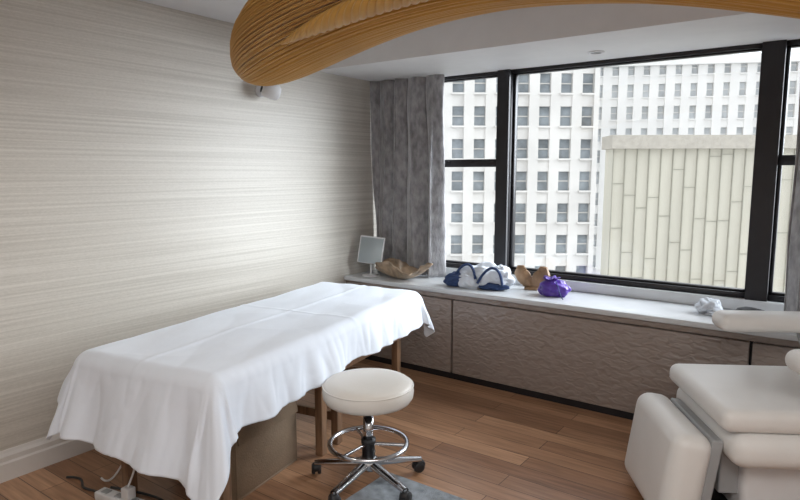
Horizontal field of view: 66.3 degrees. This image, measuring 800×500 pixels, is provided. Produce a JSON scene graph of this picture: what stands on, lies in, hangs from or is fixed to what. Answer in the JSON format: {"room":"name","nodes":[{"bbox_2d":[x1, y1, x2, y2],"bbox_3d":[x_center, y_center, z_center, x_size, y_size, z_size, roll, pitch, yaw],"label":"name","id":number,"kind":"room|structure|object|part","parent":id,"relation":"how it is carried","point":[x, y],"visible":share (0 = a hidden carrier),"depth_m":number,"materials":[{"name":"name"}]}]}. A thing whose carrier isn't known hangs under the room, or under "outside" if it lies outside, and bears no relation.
{"room":"spa treatment room","nodes":[
{"label":"spa treatment room","id":0,"kind":"room"},
{"bbox_2d":[0,0,376,450],"bbox_3d":[-1.927,-0.110,3.160,0.120,2.520,6.270,5,9,36],"label":"wall","id":1,"kind":"structure","parent":0,"point":[146,186],"depth_m":3.59,"materials":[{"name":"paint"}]},
{"bbox_2d":[0,433,94,482],"bbox_3d":[-2.043,1.099,3.032,0.022,0.155,5.440,5,9,36],"label":"baseboard","id":2,"kind":"structure","parent":1,"relation":"attached to","point":[23,459],"depth_m":3.21,"materials":[{"name":"paint"}]},
{"bbox_2d":[255,85,280,99],"bbox_3d":[-0.900,-1.089,4.206,0.177,0.123,0.143,5,9,36],"label":"wall speaker","id":3,"kind":"object","parent":1,"relation":"attached to","point":[270,92],"visible":0.8,"depth_m":4.16,"materials":[{"name":"white plastic"}]},
{"bbox_3d":[-0.965,-1.106,4.254,0.014,0.090,0.090,5,9,36],"label":"wall plate","id":4,"kind":"part","parent":3,"relation":"part of","materials":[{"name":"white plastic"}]},
{"bbox_2d":[138,0,247,22],"bbox_3d":[0.407,-1.195,1.313,5.890,0.100,6.270,5,9,36],"label":"ceiling","id":5,"kind":"structure","parent":0,"point":[223,10],"depth_m":3.62,"materials":[{"name":"paint"}]},
{"bbox_2d":[370,74,445,277],"bbox_3d":[0.051,-0.605,5.116,0.725,1.618,0.137,5,9,36],"label":"curtain","id":6,"kind":"object","parent":5,"relation":"hanging from","point":[408,148],"visible":0.93,"depth_m":5.07,"materials":[{"name":"grey fabric"}]},
{"bbox_2d":[230,0,799,85],"bbox_3d":[0.323,-0.971,2.279,2.719,0.589,0.680,5,9,36],"label":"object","id":7,"kind":"object","parent":5,"relation":"hanging from","point":[273,42],"visible":1,"depth_m":2.51,"materials":[{"name":"wood"}]},
{"bbox_2d":[588,50,604,53],"bbox_3d":[1.260,-1.268,3.937,0.104,0.008,0.104,5,9,36],"label":"recessed light","id":8,"kind":"object","parent":5,"relation":"in","point":[596,51],"visible":1,"depth_m":3.92,"materials":[{"name":"white plastic"}]},
{"bbox_2d":[783,93,799,310],"bbox_3d":[2.542,-0.377,3.324,0.726,1.618,0.134,5,9,36],"label":"curtain","id":9,"kind":"object","parent":5,"relation":"hanging from","point":[792,284],"visible":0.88,"depth_m":3.56,"materials":[{"name":"grey fabric"}]},
{"bbox_2d":[0,359,643,499],"bbox_3d":[0.407,1.404,1.644,5.890,0.100,6.270,5,9,36],"label":"floor","id":10,"kind":"structure","parent":0,"point":[473,441],"depth_m":3.38,"materials":[{"name":"brown wood"}]},
{"bbox_2d":[66,465,163,499],"bbox_3d":[-1.397,1.073,2.963,0.682,0.222,0.155,4,8,26],"label":"power strip","id":11,"kind":"object","parent":10,"relation":"on","point":[128,492],"visible":0.86,"depth_m":2.90,"materials":[{"name":"white plastic"}]},
{"bbox_2d":[101,488,111,493],"bbox_3d":[-1.398,1.149,2.920,0.040,0.004,0.035,4,8,26],"label":"outlet","id":12,"kind":"object","parent":11,"relation":"attached to","point":[105,490],"depth_m":2.92,"materials":[{"name":"grey plastic"}]},
{"bbox_2d":[121,338,400,499],"bbox_3d":[-0.664,0.743,3.546,0.750,0.730,1.940,4,8,26],"label":"massage table","id":13,"kind":"object","parent":10,"relation":"on","point":[320,412],"visible":0.1,"depth_m":3.37,"materials":[{"name":"brown wood"}]},
{"bbox_3d":[-1.302,0.933,2.931,0.045,0.510,0.055,4,8,26],"label":"leg","id":14,"kind":"part","parent":13,"relation":"part of","materials":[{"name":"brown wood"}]},
{"bbox_3d":[-0.771,0.965,2.674,0.045,0.510,0.055,4,8,26],"label":"leg","id":15,"kind":"part","parent":13,"relation":"part of","materials":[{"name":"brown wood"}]},
{"bbox_2d":[46,282,434,499],"bbox_3d":[-0.650,0.633,3.468,1.129,0.541,2.333,4,8,26],"label":"sheet","id":16,"kind":"object","parent":13,"relation":"on","point":[173,402],"visible":1,"depth_m":2.69,"materials":[{"name":"white fabric"}]},
{"bbox_3d":[-0.434,0.878,3.361,0.045,0.510,0.055,4,8,26],"label":"leg","id":17,"kind":"part","parent":13,"relation":"part of","materials":[{"name":"brown wood"}]},
{"bbox_3d":[-0.364,0.860,3.503,0.045,0.510,0.055,4,8,26],"label":"leg","id":18,"kind":"part","parent":13,"relation":"part of","materials":[{"name":"brown wood"}]},
{"bbox_3d":[-0.372,0.613,3.386,0.030,0.160,1.840,4,8,26],"label":"rail","id":19,"kind":"part","parent":13,"relation":"part of","materials":[{"name":"brown wood"}]},
{"bbox_3d":[-0.026,0.772,4.190,0.045,0.510,0.055,4,8,26],"label":"leg","id":20,"kind":"part","parent":13,"relation":"part of","materials":[{"name":"brown wood"}]},
{"bbox_2d":[230,401,297,499],"bbox_3d":[-0.799,0.970,3.152,0.336,0.380,0.480,4,8,26],"label":"cardboard box","id":21,"kind":"object","parent":10,"relation":"on","point":[262,450],"visible":0.44,"depth_m":3.04,"materials":[{"name":"cardboard"}]},
{"bbox_2d":[345,473,465,499],"bbox_3d":[-0.070,1.270,2.269,1.070,0.008,1.500,5,9,36],"label":"area rug","id":22,"kind":"object","parent":10,"relation":"on","point":[379,489],"visible":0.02,"depth_m":2.97,"materials":[{"name":"grey carpet"}]},
{"bbox_2d":[312,368,424,499],"bbox_3d":[-0.172,0.901,3.033,0.600,0.530,0.582,5,9,36],"label":"stool","id":23,"kind":"object","parent":22,"relation":"on","point":[367,393],"visible":1,"depth_m":2.95,"materials":[{"name":"white leather"}]},
{"bbox_2d":[312,462,320,471],"bbox_3d":[-0.429,1.114,3.147,0.043,0.048,0.051,-1,7,-8],"label":"caster wheel","id":24,"kind":"object","parent":23,"relation":"attached to","point":[316,466],"depth_m":3.12,"materials":[{"name":"black plastic"}]},
{"bbox_2d":[328,493,338,499],"bbox_3d":[-0.306,1.152,2.844,0.043,0.048,0.051,-4,8,-31],"label":"caster wheel","id":25,"kind":"object","parent":23,"relation":"attached to","point":[332,496],"depth_m":2.83,"materials":[{"name":"black plastic"}]},
{"bbox_3d":[-0.310,1.072,3.112,0.251,0.068,0.058,2,7,14],"label":"leg","id":26,"kind":"part","parent":23,"relation":"part of","materials":[{"name":"silver metal"}]},
{"bbox_3d":[-0.241,1.093,2.942,0.058,0.068,0.251,5,9,32],"label":"leg","id":27,"kind":"part","parent":23,"relation":"part of","materials":[{"name":"silver metal"}]},
{"bbox_2d":[322,368,413,415],"bbox_3d":[-0.157,0.691,3.025,0.452,0.110,0.452,5,9,36],"label":"seat cushion","id":28,"kind":"object","parent":23,"relation":"on","point":[360,391],"depth_m":2.89,"materials":[{"name":"white leather"}]},
{"bbox_3d":[-0.056,1.092,2.954,0.058,0.068,0.251,-6,9,-40],"label":"leg","id":29,"kind":"part","parent":23,"relation":"part of","materials":[{"name":"silver metal"}]},
{"bbox_3d":[-0.011,1.069,3.133,0.252,0.068,0.058,-3,8,-22],"label":"leg","id":30,"kind":"part","parent":23,"relation":"part of","materials":[{"name":"silver metal"}]},
{"bbox_2d":[399,491,409,499],"bbox_3d":[0.023,1.149,2.867,0.043,0.048,0.051,3,8,20],"label":"caster wheel","id":31,"kind":"object","parent":23,"relation":"attached to","point":[404,495],"depth_m":2.85,"materials":[{"name":"black plastic"}]},
{"bbox_2d":[344,269,799,419],"bbox_3d":[1.973,0.740,3.733,5.650,0.690,0.540,5,9,36],"label":"cabinet","id":32,"kind":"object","parent":10,"relation":"on","point":[595,352],"depth_m":4.07,"materials":[{"name":"brown wood"}]},
{"bbox_2d":[357,235,384,276],"bbox_3d":[-0.243,0.048,5.106,0.231,0.336,0.144,1,7,8],"label":"mirror","id":33,"kind":"object","parent":32,"relation":"on","point":[371,248],"visible":0.91,"depth_m":5.10,"materials":[{"name":"white plastic"}]},
{"bbox_2d":[375,258,432,278],"bbox_3d":[0.027,0.158,4.955,0.551,0.148,0.294,5,9,36],"label":"shell bowl","id":34,"kind":"object","parent":32,"relation":"on","point":[396,268],"visible":1,"depth_m":4.92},
{"bbox_3d":[-0.025,0.608,4.896,1.024,0.557,0.034,5,9,36],"label":"panel","id":35,"kind":"part","parent":32,"relation":"part of","materials":[{"name":"brown wood"}]},
{"bbox_2d":[443,262,514,290],"bbox_3d":[0.597,0.185,4.594,0.560,0.194,0.238,4,8,28],"label":"tote bag","id":36,"kind":"object","parent":32,"relation":"on","point":[484,275],"visible":1,"depth_m":4.51,"materials":[{"name":"fabric"}]},
{"bbox_3d":[0.452,0.218,4.657,0.250,0.112,0.174,4,8,28],"label":"navy panel","id":37,"kind":"part","parent":36,"relation":"part of","materials":[{"name":"fabric"}]},
{"bbox_3d":[0.486,0.177,4.582,0.225,0.159,0.045,6,10,42],"label":"handle","id":38,"kind":"part","parent":36,"relation":"part of","materials":[{"name":"blue fabric"}]},
{"bbox_3d":[0.656,0.191,4.465,0.201,0.137,0.036,2,8,18],"label":"handle","id":39,"kind":"part","parent":36,"relation":"part of","materials":[{"name":"blue fabric"}]},
{"bbox_2d":[514,265,549,290],"bbox_3d":[0.971,0.203,4.511,0.268,0.178,0.060,4,8,26],"label":"sculpture","id":40,"kind":"object","parent":32,"relation":"on","point":[522,274],"visible":0.94,"depth_m":4.51,"materials":[{"name":"brown wood"}]},
{"bbox_2d":[537,276,570,299],"bbox_3d":[1.070,0.256,4.278,0.236,0.133,0.198,5,9,36],"label":"pouch","id":41,"kind":"object","parent":32,"relation":"on","point":[551,286],"visible":1,"depth_m":4.24,"materials":[{"name":"purple fabric"}]},
{"bbox_3d":[1.841,0.475,3.515,5.650,0.040,0.032,5,9,36],"label":"rail","id":42,"kind":"part","parent":32,"relation":"part of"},
{"bbox_3d":[1.181,0.719,4.028,1.924,0.557,0.034,5,9,36],"label":"panel","id":43,"kind":"part","parent":32,"relation":"part of","materials":[{"name":"brown wood"}]},
{"bbox_2d":[695,297,723,315],"bbox_3d":[1.903,0.344,3.733,0.156,0.096,0.210,-2,7,-15],"label":"folded cloth","id":44,"kind":"object","parent":32,"relation":"on","point":[708,306],"visible":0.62,"depth_m":3.71,"materials":[{"name":"fabric"}]},
{"bbox_2d":[736,307,764,310],"bbox_3d":[2.099,0.373,3.643,0.102,0.061,0.208,-6,9,-39],"label":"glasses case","id":45,"kind":"object","parent":32,"relation":"on","point":[738,308],"visible":0.27,"depth_m":3.64,"materials":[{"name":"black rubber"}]},
{"bbox_3d":[3.045,0.890,2.684,2.654,0.557,0.034,5,9,36],"label":"panel","id":46,"kind":"part","parent":32,"relation":"part of","materials":[{"name":"brown wood"}]},
{"bbox_2d":[625,310,799,499],"bbox_3d":[1.749,0.558,2.723,1.278,1.305,0.850,1,7,5],"label":"chair","id":47,"kind":"object","parent":10,"relation":"on","point":[728,432],"visible":1,"depth_m":2.62,"materials":[{"name":"white leather"}]},
{"bbox_3d":[1.324,0.931,2.821,0.050,0.340,0.500,9,8,4],"label":"footrest panel","id":48,"kind":"part","parent":47,"relation":"part of","materials":[{"name":"white leather"}]},
{"bbox_3d":[1.727,1.169,2.818,0.700,0.070,0.560,1,7,5],"label":"plate","id":49,"kind":"part","parent":47,"relation":"part of","materials":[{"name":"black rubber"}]},
{"bbox_2d":[669,363,799,433],"bbox_3d":[1.628,0.657,2.761,0.600,0.100,0.660,1,7,5],"label":"seat cushion","id":50,"kind":"object","parent":47,"relation":"on","point":[742,399],"depth_m":2.66,"materials":[{"name":"white leather"}]},
{"bbox_3d":[1.647,0.781,2.775,0.560,0.150,0.700,1,7,5],"label":"seat","id":51,"kind":"part","parent":47,"relation":"part of","materials":[{"name":"white leather"}]},
{"bbox_2d":[318,4,799,80],"bbox_3d":[1.882,-1.300,3.347,5.650,0.205,0.850,5,9,36],"label":"ceiling bulkhead","id":52,"kind":"object","parent":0,"point":[521,38],"depth_m":3.71,"materials":[{"name":"white paint"}]},
{"bbox_3d":[2.191,-0.206,3.914,5.650,2.520,0.200,5,9,36],"label":"wall","id":53,"kind":"structure","parent":0,"visible":0},
{"bbox_2d":[444,71,497,267],"bbox_3d":[0.387,-0.640,5.074,1.055,1.570,0.110,5,9,36],"label":"frame","id":54,"kind":"object","parent":53,"relation":"attached to","point":[465,162],"visible":0.16,"depth_m":4.89,"materials":[{"name":"brown metal"}]},
{"bbox_2d":[494,69,510,265],"bbox_3d":[0.817,-0.602,4.770,0.100,1.570,0.120,5,9,36],"label":"trim","id":55,"kind":"structure","parent":53,"relation":"attached to","point":[504,76],"depth_m":4.71,"materials":[{"name":"brown metal"}]},
{"bbox_2d":[446,267,783,310],"bbox_3d":[2.117,0.338,3.881,5.650,0.070,0.050,5,9,36],"label":"window sill","id":56,"kind":"structure","parent":53,"relation":"attached to","point":[581,286],"depth_m":4.12,"materials":[{"name":"white stone"}]},
{"bbox_2d":[507,43,762,297],"bbox_3d":[1.535,-0.537,4.265,1.760,1.570,0.080,5,9,36],"label":"frame","id":57,"kind":"object","parent":53,"relation":"attached to","point":[586,277],"visible":0.5,"depth_m":4.32,"materials":[{"name":"brown metal"}]},
{"bbox_2d":[744,39,786,301],"bbox_3d":[2.237,-0.472,3.747,0.120,1.570,0.120,5,9,36],"label":"window frame","id":58,"kind":"structure","parent":53,"relation":"attached to","point":[773,66],"depth_m":3.69,"materials":[{"name":"brown metal"}]},
{"bbox_2d":[767,39,799,302],"bbox_3d":[2.847,-0.415,3.301,1.505,1.570,0.110,5,9,36],"label":"frame","id":59,"kind":"object","parent":53,"relation":"attached to","point":[773,296],"visible":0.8,"depth_m":3.69,"materials":[{"name":"brown metal"}]},
{"label":"outside","id":60,"kind":"structure","parent":0,"visible":0},
{"bbox_3d":[60.542,31.198,87.969,300.000,1.000,194.000,5,9,36],"label":"ground","id":61,"kind":"structure","parent":60,"visible":0},
{"bbox_2d":[444,67,600,273],"bbox_3d":[3.352,-0.736,68.783,33.050,67.200,14.500,0,7,-2],"label":"office building","id":62,"kind":"structure","parent":61,"relation":"on","point":[558,112],"depth_m":61.50,"materials":[{"name":"concrete"}]},
{"bbox_2d":[592,52,799,273],"bbox_3d":[62.731,-0.009,98.727,70.800,58.200,20.500,1,7,10],"label":"office building","id":63,"kind":"structure","parent":61,"relation":"on","point":[711,95],"depth_m":89.81,"materials":[{"name":"white concrete"}]},
{"bbox_2d":[600,135,796,292],"bbox_3d":[12.553,17.662,21.430,12.300,42.650,1.100,0,7,2],"label":"building","id":64,"kind":"structure","parent":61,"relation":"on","point":[676,208],"depth_m":18.80,"materials":[{"name":"metal"}]}
]}

